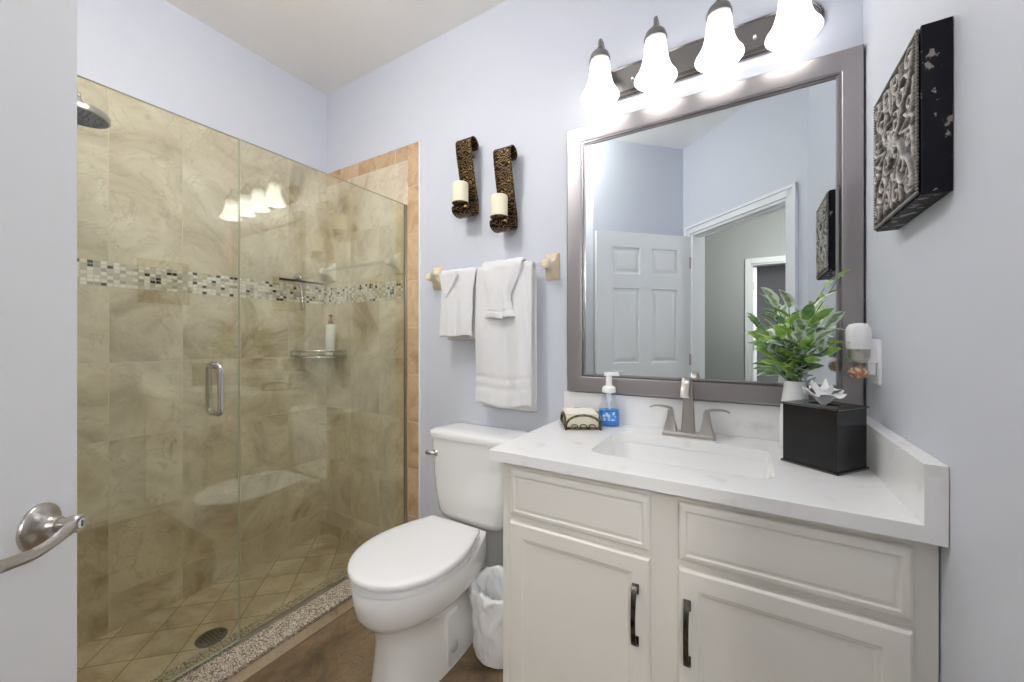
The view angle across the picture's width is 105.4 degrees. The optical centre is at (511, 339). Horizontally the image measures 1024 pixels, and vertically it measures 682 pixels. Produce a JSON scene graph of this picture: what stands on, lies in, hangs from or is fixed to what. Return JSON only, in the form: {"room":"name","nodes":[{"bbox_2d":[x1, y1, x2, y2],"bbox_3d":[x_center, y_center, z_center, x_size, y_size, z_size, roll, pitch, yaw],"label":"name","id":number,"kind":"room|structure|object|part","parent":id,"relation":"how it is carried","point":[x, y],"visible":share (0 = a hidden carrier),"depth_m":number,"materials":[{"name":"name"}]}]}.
{"room":"bathroom","nodes":[
{"label":"bathroom","id":0,"kind":"room"},
{"bbox_2d":[77,0,326,646],"bbox_3d":[-1.636,-0.152,1.885,0.109,2.863,1.550,0,0,31],"label":"wall","id":1,"kind":"structure","parent":0,"point":[157,189],"depth_m":1.88,"materials":[{"name":"beige tile"}]},
{"bbox_3d":[-1.566,-0.862,1.906,0.008,0.412,1.442,0,0,31],"label":"tile panel","id":2,"kind":"part","parent":1,"relation":"part of","materials":[{"name":"beige tile"}]},
{"bbox_3d":[-1.566,-0.493,1.906,0.008,0.325,1.442,0,0,31],"label":"tile panel","id":3,"kind":"part","parent":1,"relation":"part of","materials":[{"name":"beige tile"}]},
{"bbox_3d":[-1.566,0.509,1.906,0.008,1.470,1.442,0,0,31],"label":"tile panel","id":4,"kind":"part","parent":1,"relation":"part of","materials":[{"name":"beige tile"}]},
{"bbox_2d":[279,274,322,310],"bbox_3d":[-1.266,-0.286,2.338,0.062,0.226,0.268,0,0,31],"label":"squeegee","id":5,"kind":"object","parent":1,"relation":"attached to","point":[298,278],"visible":1,"depth_m":2.33,"materials":[{"name":"silver metal"}]},
{"bbox_3d":[-1.254,-0.347,2.331,0.003,0.014,0.268,0,0,31],"label":"rubber blade","id":6,"kind":"part","parent":5,"relation":"part of","materials":[{"name":"black"}]},
{"bbox_2d":[77,533,359,681],"bbox_3d":[-1.283,1.269,1.736,0.667,0.050,1.442,0,0,31],"label":"floor","id":7,"kind":"structure","parent":0,"point":[150,646],"depth_m":1.76,"materials":[{"name":"tile"}]},
{"bbox_2d":[194,627,227,647],"bbox_3d":[-1.256,1.242,1.630,0.110,0.005,0.110,0,0,31],"label":"shower drain","id":8,"kind":"object","parent":7,"relation":"on","point":[213,636],"visible":1,"depth_m":1.62,"materials":[{"name":"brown metal"}]},
{"bbox_2d":[165,0,506,94],"bbox_3d":[-0.998,-1.624,-0.422,3.577,0.080,5.050,0,0,31],"label":"ceiling","id":9,"kind":"structure","parent":0,"point":[328,45],"depth_m":1.98,"materials":[{"name":"white paint"}]},
{"bbox_2d":[243,607,502,681],"bbox_3d":[-0.317,1.204,-0.189,2.650,0.050,3.950,0,0,31],"label":"floor","id":10,"kind":"structure","parent":0,"point":[342,650],"depth_m":1.43,"materials":[{"name":"brown tile"}]},
{"bbox_2d":[150,569,352,681],"bbox_3d":[-0.927,1.197,1.519,0.191,0.164,1.432,0,0,31],"label":"shower curb","id":11,"kind":"object","parent":10,"relation":"on","point":[239,661],"depth_m":1.46,"materials":[{"name":"stone"}]},
{"bbox_2d":[239,139,406,642],"bbox_3d":[-0.793,0.188,1.791,0.016,1.854,0.825,0,0,31],"label":"fixed glass panel","id":12,"kind":"object","parent":11,"relation":"on","point":[265,625],"visible":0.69,"depth_m":1.77,"materials":[{"name":"grey"}]},
{"bbox_2d":[347,422,528,681],"bbox_3d":[-0.289,0.790,1.531,0.442,0.777,0.754,0,0,31],"label":"toilet","id":13,"kind":"object","parent":10,"relation":"on","point":[410,582],"visible":0.93,"depth_m":1.38,"materials":[{"name":"white ceramic"}]},
{"bbox_3d":[-0.352,0.752,1.404,0.377,0.024,0.471,0,0,31],"label":"lid","id":14,"kind":"part","parent":13,"relation":"part of","materials":[{"name":"white plastic"}]},
{"bbox_3d":[-0.350,0.780,1.407,0.370,0.020,0.470,0,0,31],"label":"seat","id":15,"kind":"part","parent":13,"relation":"part of","materials":[{"name":"white plastic"}]},
{"bbox_3d":[-0.324,0.988,1.451,0.364,0.383,0.565,0,0,31],"label":"bowl","id":16,"kind":"part","parent":13,"relation":"part of","materials":[{"name":"white ceramic"}]},
{"bbox_3d":[-0.361,0.511,1.763,0.066,0.030,0.028,0,0,2],"label":"flush lever","id":17,"kind":"part","parent":13,"relation":"part of","materials":[{"name":"silver metal"}]},
{"bbox_3d":[-0.225,1.079,1.424,0.037,0.200,0.084,0,0,31],"label":"foot panel","id":18,"kind":"part","parent":13,"relation":"part of","materials":[{"name":"white ceramic"}]},
{"bbox_3d":[-0.150,0.628,1.762,0.418,0.369,0.197,0,0,31],"label":"tank","id":19,"kind":"part","parent":13,"relation":"part of","materials":[{"name":"white ceramic"}]},
{"bbox_3d":[-0.150,0.423,1.762,0.442,0.042,0.214,0,0,31],"label":"tank lid","id":20,"kind":"part","parent":13,"relation":"part of","materials":[{"name":"white ceramic"}]},
{"bbox_2d":[503,463,938,681],"bbox_3d":[0.499,0.769,1.157,0.932,0.820,0.594,0,0,31],"label":"vanity cabinet","id":21,"kind":"object","parent":10,"relation":"on","point":[603,581],"visible":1,"depth_m":0.89,"materials":[{"name":"white wood"}]},
{"bbox_3d":[0.167,0.450,1.057,0.400,0.135,0.020,0,0,31],"label":"drawer","id":22,"kind":"part","parent":21,"relation":"part of","materials":[{"name":"white wood"}]},
{"bbox_3d":[0.168,0.799,1.057,0.400,0.530,0.020,0,0,31],"label":"cabinet door","id":23,"kind":"part","parent":21,"relation":"part of","materials":[{"name":"white wood"}]},
{"bbox_3d":[0.297,0.677,0.950,0.016,0.152,0.031,0,0,31],"label":"door pull","id":24,"kind":"part","parent":21,"relation":"part of","materials":[{"name":"black metal"}]},
{"bbox_3d":[0.398,0.677,0.890,0.016,0.152,0.031,0,0,31],"label":"door pull","id":25,"kind":"part","parent":21,"relation":"part of","materials":[{"name":"black metal"}]},
{"bbox_2d":[489,391,948,546],"bbox_3d":[0.492,0.288,1.171,0.962,0.142,0.583,0,0,31],"label":"countertop","id":26,"kind":"structure","parent":21,"relation":"on","point":[904,492],"depth_m":0.94,"materials":[{"name":"white stone"}]},
{"bbox_2d":[560,407,601,430],"bbox_3d":[0.260,0.299,1.486,0.138,0.058,0.152,0,0,1],"label":"napkin holder","id":27,"kind":"object","parent":26,"relation":"on","point":[565,423],"visible":0.69,"depth_m":1.41,"materials":[{"name":"gold metal"}]},
{"bbox_2d":[563,408,598,426],"bbox_3d":[0.260,0.294,1.486,0.117,0.048,0.129,0,0,1],"label":"napkin stack","id":28,"kind":"object","parent":27,"relation":"in","point":[569,412],"visible":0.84,"depth_m":1.42,"materials":[{"name":"white paper"}]},
{"bbox_2d":[598,372,619,425],"bbox_3d":[0.372,0.227,1.500,0.082,0.203,0.060,0,0,11],"label":"soap dispenser","id":29,"kind":"object","parent":26,"relation":"on","point":[610,416],"visible":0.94,"depth_m":1.48,"materials":[{"name":"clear plastic"}]},
{"bbox_2d":[599,441,771,478],"bbox_3d":[0.492,0.429,1.151,0.492,0.138,0.328,0,0,31],"label":"sink basin","id":30,"kind":"object","parent":26,"relation":"in","point":[728,464],"visible":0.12,"depth_m":1.27,"materials":[{"name":"white ceramic"}]},
{"bbox_2d":[650,377,729,440],"bbox_3d":[0.581,0.226,1.295,0.248,0.205,0.124,0,0,31],"label":"faucet","id":31,"kind":"object","parent":26,"relation":"on","point":[688,428],"visible":1,"depth_m":1.31,"materials":[{"name":"silver metal"}]},
{"bbox_3d":[0.524,0.235,1.370,0.074,0.016,0.019,0,0,31],"label":"handle lever","id":32,"kind":"part","parent":31,"relation":"part of","materials":[{"name":"silver metal"}]},
{"bbox_3d":[0.551,0.279,1.354,0.045,0.073,0.045,0,0,31],"label":"handle","id":33,"kind":"part","parent":31,"relation":"part of","materials":[{"name":"silver metal"}]},
{"bbox_3d":[0.579,0.220,1.292,0.046,0.194,0.115,0,0,31],"label":"spout","id":34,"kind":"part","parent":31,"relation":"part of","materials":[{"name":"silver metal"}]},
{"bbox_3d":[0.647,0.279,1.297,0.045,0.073,0.045,0,0,31],"label":"handle","id":35,"kind":"part","parent":31,"relation":"part of","materials":[{"name":"silver metal"}]},
{"bbox_3d":[0.674,0.235,1.281,0.074,0.016,0.019,0,0,31],"label":"handle lever","id":36,"kind":"part","parent":31,"relation":"part of","materials":[{"name":"silver metal"}]},
{"bbox_2d":[746,269,850,450],"bbox_3d":[0.819,0.066,1.127,0.208,0.524,0.254,0,0,-33],"label":"potted plant","id":37,"kind":"object","parent":26,"relation":"on","point":[800,343],"visible":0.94,"depth_m":1.12,"materials":[{"name":"green plant"}]},
{"bbox_3d":[0.792,0.051,1.194,0.138,0.274,0.101,0,0,31],"label":"leafy stem","id":38,"kind":"part","parent":37,"relation":"part of","materials":[{"name":"green plant"}]},
{"bbox_3d":[0.785,0.080,1.155,0.160,0.216,0.090,0,0,31],"label":"leafy stem","id":39,"kind":"part","parent":37,"relation":"part of","materials":[{"name":"green plant"}]},
{"bbox_3d":[0.779,0.128,1.160,0.108,0.100,0.042,0,0,31],"label":"leafy stem","id":40,"kind":"part","parent":37,"relation":"part of","materials":[{"name":"green plant"}]},
{"bbox_3d":[0.783,0.136,1.153,0.101,0.086,0.030,0,0,19],"label":"leafy stem","id":41,"kind":"part","parent":37,"relation":"part of","materials":[{"name":"green plant"}]},
{"bbox_3d":[0.806,0.076,1.183,0.117,0.224,0.095,0,0,31],"label":"leafy stem","id":42,"kind":"part","parent":37,"relation":"part of","materials":[{"name":"green plant"}]},
{"bbox_3d":[0.812,0.121,1.195,0.032,0.114,0.100,0,0,-42],"label":"leafy stem","id":43,"kind":"part","parent":37,"relation":"part of","materials":[{"name":"green plant"}]},
{"bbox_3d":[0.779,0.089,1.144,0.101,0.199,0.093,0,0,31],"label":"leafy stem","id":44,"kind":"part","parent":37,"relation":"part of","materials":[{"name":"green plant"}]},
{"bbox_3d":[0.780,0.063,1.130,0.119,0.250,0.118,0,0,31],"label":"leafy stem","id":45,"kind":"part","parent":37,"relation":"part of","materials":[{"name":"green plant"}]},
{"bbox_3d":[0.808,0.012,1.167,0.108,0.352,0.100,0,0,31],"label":"leafy stem","id":46,"kind":"part","parent":37,"relation":"part of","materials":[{"name":"green plant"}]},
{"bbox_3d":[0.794,0.076,1.127,0.105,0.225,0.128,0,0,31],"label":"leafy stem","id":47,"kind":"part","parent":37,"relation":"part of","materials":[{"name":"green plant"}]},
{"bbox_3d":[0.809,0.022,1.141,0.100,0.332,0.112,0,0,31],"label":"leafy stem","id":48,"kind":"part","parent":37,"relation":"part of","materials":[{"name":"green plant"}]},
{"bbox_3d":[0.839,0.043,1.180,0.070,0.290,0.113,0,0,-4],"label":"leafy stem","id":49,"kind":"part","parent":37,"relation":"part of","materials":[{"name":"green plant"}]},
{"bbox_3d":[0.798,0.081,1.093,0.079,0.214,0.150,0,0,31],"label":"leafy stem","id":50,"kind":"part","parent":37,"relation":"part of","materials":[{"name":"green plant"}]},
{"bbox_3d":[0.818,0.043,1.117,0.096,0.289,0.105,0,0,31],"label":"leafy stem","id":51,"kind":"part","parent":37,"relation":"part of","materials":[{"name":"green plant"}]},
{"bbox_3d":[0.818,0.104,1.107,0.085,0.168,0.105,0,0,31],"label":"leafy stem","id":52,"kind":"part","parent":37,"relation":"part of","materials":[{"name":"green plant"}]},
{"bbox_3d":[0.817,0.076,1.093,0.122,0.225,0.128,0,0,31],"label":"leafy stem","id":53,"kind":"part","parent":37,"relation":"part of","materials":[{"name":"green plant"}]},
{"bbox_3d":[0.855,0.027,1.118,0.107,0.323,0.085,0,0,31],"label":"leafy stem","id":54,"kind":"part","parent":37,"relation":"part of","materials":[{"name":"green plant"}]},
{"bbox_3d":[0.863,0.090,1.102,0.126,0.196,0.122,0,0,31],"label":"leafy stem","id":55,"kind":"part","parent":37,"relation":"part of","materials":[{"name":"green plant"}]},
{"bbox_3d":[0.869,0.055,1.104,0.122,0.266,0.110,0,0,31],"label":"leafy stem","id":56,"kind":"part","parent":37,"relation":"part of","materials":[{"name":"green plant"}]},
{"bbox_3d":[0.886,-0.004,1.122,0.137,0.385,0.056,0,0,31],"label":"leafy stem","id":57,"kind":"part","parent":37,"relation":"part of","materials":[{"name":"green plant"}]},
{"bbox_2d":[780,399,869,475],"bbox_3d":[0.818,0.248,1.024,0.134,0.160,0.138,0,0,-22],"label":"tissue box cover","id":58,"kind":"object","parent":26,"relation":"on","point":[831,438],"visible":1,"depth_m":0.98,"materials":[{"name":"black paint"}]},
{"bbox_2d":[801,378,846,404],"bbox_3d":[0.818,0.137,1.026,0.086,0.071,0.074,0,0,31],"label":"tissue","id":59,"kind":"object","parent":58,"relation":"on","point":[823,395],"visible":0.9,"depth_m":1.02,"materials":[{"name":"white paper"}]},
{"bbox_3d":[0.798,0.171,0.982,0.189,0.003,0.094,0,0,24],"label":"bead trim","id":60,"kind":"part","parent":58,"relation":"part of","materials":[{"name":"black metal"}]},
{"bbox_3d":[0.818,0.325,1.025,0.132,0.006,0.136,0,0,-22],"label":"plate","id":61,"kind":"part","parent":58,"relation":"part of","materials":[{"name":"black paint"}]},
{"bbox_3d":[0.818,0.171,1.025,0.132,0.005,0.136,0,0,-22],"label":"plate","id":62,"kind":"part","parent":58,"relation":"part of","materials":[{"name":"black paint"}]},
{"bbox_3d":[0.798,0.325,0.982,0.189,0.003,0.094,0,0,24],"label":"bead trim","id":63,"kind":"part","parent":58,"relation":"part of","materials":[{"name":"black metal"}]},
{"bbox_3d":[0.565,0.450,0.819,0.398,0.135,0.020,0,0,31],"label":"drawer","id":64,"kind":"part","parent":21,"relation":"part of","materials":[{"name":"white wood"}]},
{"bbox_3d":[0.565,0.799,0.819,0.398,0.530,0.020,0,0,31],"label":"cabinet door","id":65,"kind":"part","parent":21,"relation":"part of","materials":[{"name":"white wood"}]},
{"bbox_3d":[-0.043,1.055,1.478,0.212,0.248,0.212,0,0,31],"label":"waste bin","id":66,"kind":"object","parent":10,"relation":"on","visible":0},
{"bbox_2d":[468,565,502,668],"bbox_3d":[-0.044,1.036,1.479,0.241,0.257,0.248,0,0,31],"label":"bag","id":67,"kind":"object","parent":66,"relation":"in","point":[485,593],"visible":0.56,"depth_m":1.39,"materials":[{"name":"white plastic"}]},
{"bbox_2d":[326,0,862,566],"bbox_3d":[-0.048,-0.152,1.889,2.829,2.863,0.110,0,0,31],"label":"wall","id":68,"kind":"structure","parent":0,"point":[516,73],"depth_m":2.01,"materials":[{"name":"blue paint"}]},
{"bbox_2d":[290,350,346,358],"bbox_3d":[-1.167,0.086,2.360,0.213,0.049,0.240,0,0,31],"label":"corner shelf","id":69,"kind":"object","parent":68,"relation":"attached to","point":[299,356],"visible":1,"depth_m":2.31,"materials":[{"name":"silver glass"}]},
{"bbox_3d":[-1.167,0.098,2.365,0.196,0.007,0.221,0,0,31],"label":"shelf plate","id":70,"kind":"part","parent":69,"relation":"part of","materials":[{"name":"clear glass"}]},
{"bbox_2d":[325,314,335,354],"bbox_3d":[-1.133,-0.032,2.432,0.059,0.252,0.065,0,0,31],"label":"pump bottle","id":71,"kind":"object","parent":69,"relation":"on","point":[330,328],"visible":0.97,"depth_m":2.41,"materials":[{"name":"white plastic"}]},
{"bbox_2d":[319,252,402,281],"bbox_3d":[-0.909,-0.426,2.295,0.656,0.116,0.084,0,0,31],"label":"shower towel bar","id":72,"kind":"object","parent":68,"relation":"attached to","point":[396,262],"visible":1,"depth_m":2.16,"materials":[{"name":"beige ceramic"}]},
{"bbox_3d":[-1.162,-0.426,2.446,0.066,0.116,0.084,0,0,31],"label":"post","id":73,"kind":"part","parent":72,"relation":"part of","materials":[{"name":"beige ceramic"}]},
{"bbox_3d":[-0.656,-0.426,2.143,0.066,0.116,0.084,0,0,31],"label":"post","id":74,"kind":"part","parent":72,"relation":"part of","materials":[{"name":"beige ceramic"}]},
{"bbox_3d":[-0.881,-0.658,2.331,0.729,0.655,0.008,0,0,31],"label":"tile panel","id":75,"kind":"part","parent":68,"relation":"part of","materials":[{"name":"beige tile"}]},
{"bbox_3d":[-0.881,0.509,2.331,0.729,1.470,0.008,0,0,31],"label":"tile panel","id":76,"kind":"part","parent":68,"relation":"part of","materials":[{"name":"beige tile"}]},
{"bbox_2d":[452,136,478,218],"bbox_3d":[-0.225,-0.775,1.857,0.092,0.378,0.146,0,0,31],"label":"candle sconce","id":77,"kind":"object","parent":68,"relation":"attached to","point":[461,209],"visible":0.98,"depth_m":1.86,"materials":[{"name":"brown metal"}]},
{"bbox_2d":[453,180,467,201],"bbox_3d":[-0.241,-0.689,1.830,0.074,0.106,0.074,0,0,31],"label":"pillar candle","id":78,"kind":"object","parent":77,"relation":"on","point":[460,188],"visible":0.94,"depth_m":1.80,"materials":[{"name":"beige wax"}]},
{"bbox_3d":[-0.241,-0.635,1.830,0.082,0.012,0.082,0,0,31],"label":"candle dish","id":79,"kind":"part","parent":77,"relation":"part of","materials":[{"name":"brown metal"}]},
{"bbox_2d":[426,252,559,289],"bbox_3d":[-0.124,-0.319,1.833,0.719,0.116,0.084,0,0,31],"label":"towel bar","id":80,"kind":"object","parent":68,"relation":"attached to","point":[551,263],"visible":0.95,"depth_m":1.68,"materials":[{"name":"beige ceramic"}]},
{"bbox_3d":[-0.404,-0.319,2.000,0.066,0.116,0.084,0,0,31],"label":"post","id":81,"kind":"part","parent":80,"relation":"part of","materials":[{"name":"beige ceramic"}]},
{"bbox_2d":[439,267,477,339],"bbox_3d":[-0.252,-0.172,1.875,0.212,0.342,0.082,0,0,31],"label":"hand towel","id":82,"kind":"object","parent":80,"relation":"hanging from","point":[458,286],"visible":0.96,"depth_m":1.86,"materials":[{"name":"white fabric"}]},
{"bbox_2d":[475,261,536,411],"bbox_3d":[-0.032,-0.015,1.746,0.292,0.656,0.081,0,0,31],"label":"bath towel","id":83,"kind":"object","parent":80,"relation":"hanging from","point":[506,348],"visible":0.75,"depth_m":1.70,"materials":[{"name":"white fabric"}]},
{"bbox_2d":[482,257,526,318],"bbox_3d":[-0.034,-0.226,1.739,0.203,0.268,0.114,0,0,31],"label":"hand towel","id":84,"kind":"object","parent":83,"relation":"on","point":[500,277],"visible":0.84,"depth_m":1.70,"materials":[{"name":"white fabric"}]},
{"bbox_3d":[0.156,-0.319,1.665,0.066,0.116,0.084,0,0,31],"label":"post","id":85,"kind":"part","parent":80,"relation":"part of","materials":[{"name":"beige ceramic"}]},
{"bbox_2d":[489,145,517,232],"bbox_3d":[-0.040,-0.677,1.746,0.092,0.382,0.146,0,0,31],"label":"candle sconce","id":86,"kind":"object","parent":68,"relation":"attached to","point":[502,157],"visible":0.98,"depth_m":1.75,"materials":[{"name":"brown metal"}]},
{"bbox_3d":[-0.056,-0.535,1.719,0.082,0.012,0.082,0,0,31],"label":"candle dish","id":87,"kind":"part","parent":86,"relation":"part of","materials":[{"name":"brown metal"}]},
{"bbox_2d":[491,193,507,215],"bbox_3d":[-0.056,-0.589,1.719,0.074,0.106,0.074,0,0,31],"label":"pillar candle","id":88,"kind":"object","parent":86,"relation":"on","point":[499,201],"visible":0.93,"depth_m":1.69,"materials":[{"name":"beige wax"}]},
{"bbox_2d":[581,0,824,108],"bbox_3d":[0.596,-1.026,1.338,0.776,0.232,0.192,0,0,31],"label":"vanity light","id":89,"kind":"object","parent":68,"relation":"attached to","point":[794,23],"visible":1,"depth_m":1.31,"materials":[{"name":"white glass"}]},
{"bbox_3d":[0.331,-0.982,1.469,0.143,0.143,0.143,0,0,31],"label":"lamp shade","id":90,"kind":"part","parent":89,"relation":"part of","materials":[{"name":"white glass"}]},
{"bbox_3d":[0.356,-1.078,1.511,0.014,0.127,0.111,0,0,31],"label":"shade arm","id":91,"kind":"part","parent":89,"relation":"part of","materials":[{"name":"silver metal"}]},
{"bbox_3d":[0.527,-1.078,1.408,0.014,0.127,0.111,0,0,31],"label":"shade arm","id":92,"kind":"part","parent":89,"relation":"part of","materials":[{"name":"silver metal"}]},
{"bbox_3d":[0.502,-0.982,1.366,0.143,0.143,0.143,0,0,31],"label":"lamp shade","id":93,"kind":"part","parent":89,"relation":"part of","materials":[{"name":"white glass"}]},
{"bbox_3d":[0.671,-0.982,1.265,0.143,0.143,0.143,0,0,31],"label":"lamp shade","id":94,"kind":"part","parent":89,"relation":"part of","materials":[{"name":"white glass"}]},
{"bbox_3d":[0.839,-0.982,1.164,0.143,0.143,0.143,0,0,31],"label":"lamp shade","id":95,"kind":"part","parent":89,"relation":"part of","materials":[{"name":"white glass"}]},
{"bbox_2d":[567,44,863,405],"bbox_3d":[0.639,-0.330,1.399,0.939,1.081,0.040,0,0,31],"label":"framed mirror","id":96,"kind":"object","parent":68,"relation":"attached to","point":[680,211],"visible":0.89,"depth_m":1.35,"materials":[{"name":"clear mirror"}]},
{"bbox_2d":[863,0,1023,681],"bbox_3d":[0.773,-0.203,0.605,0.100,2.763,1.267,0,0,31],"label":"wall","id":97,"kind":"structure","parent":0,"point":[944,290],"depth_m":0.62,"materials":[{"name":"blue paint"}]},
{"bbox_2d":[871,339,881,385],"bbox_3d":[0.973,0.059,1.043,0.008,0.120,0.072,0,0,31],"label":"outlet plate","id":98,"kind":"object","parent":97,"relation":"attached to","point":[876,379],"visible":0.7,"depth_m":1.01,"materials":[{"name":"white plastic"}]},
{"bbox_2d":[845,323,878,380],"bbox_3d":[0.938,0.032,1.045,0.069,0.154,0.052,0,0,31],"label":"air freshener","id":99,"kind":"object","parent":98,"relation":"attached to","point":[862,348],"visible":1,"depth_m":1.03,"materials":[{"name":"white plastic"}]},
{"bbox_2d":[873,16,952,231],"bbox_3d":[0.797,-0.401,0.791,0.048,0.296,0.275,0,0,31],"label":"wall art","id":100,"kind":"object","parent":97,"relation":"attached to","point":[913,113],"visible":1,"depth_m":0.70,"materials":[{"name":"silver metal"}]},
{"bbox_3d":[-1.411,-0.152,0.906,1.302,2.863,0.129,0,0,31],"label":"wall","id":101,"kind":"structure","parent":0,"visible":0},
{"bbox_2d":[77,90,110,128],"bbox_3d":[-1.537,-0.841,1.258,0.158,0.160,0.348,0,0,31],"label":"shower","id":102,"kind":"object","parent":101,"relation":"attached to","point":[88,115],"visible":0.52,"depth_m":1.35,"materials":[{"name":"silver metal"}]},
{"bbox_3d":[-1.489,-0.766,1.338,0.150,0.011,0.150,0,0,31],"label":"nozzle plate","id":103,"kind":"part","parent":102,"relation":"part of","materials":[{"name":"grey metal"}]},
{"bbox_2d":[77,75,238,681],"bbox_3d":[-1.159,0.188,1.181,0.111,1.851,0.595,0,0,31],"label":"glass shower door","id":104,"kind":"structure","parent":101,"relation":"attached to","point":[211,412],"depth_m":1.39,"materials":[{"name":"grey"}]},
{"bbox_3d":[-1.045,0.174,1.371,0.111,0.195,0.027,0,0,31],"label":"door handle","id":105,"kind":"part","parent":104,"relation":"part of","materials":[{"name":"silver metal"}]},
{"bbox_3d":[-0.060,-0.202,-0.118,0.917,2.763,0.836,0,0,31],"label":"wall","id":106,"kind":"structure","parent":0,"visible":0},
{"bbox_2d":[0,0,86,681],"bbox_3d":[-0.622,0.167,0.252,0.090,2.000,0.863,0,0,-14],"label":"door","id":107,"kind":"structure","parent":106,"relation":"in","point":[40,523],"depth_m":0.59,"materials":[{"name":"painted wood"},{"name":"brushed nickel"}]},
{"bbox_3d":[-0.667,0.286,0.547,0.034,0.032,0.133,0,0,-14],"label":"lever handle","id":108,"kind":"part","parent":107,"relation":"part of","materials":[{"name":"silver metal"}]}
]}

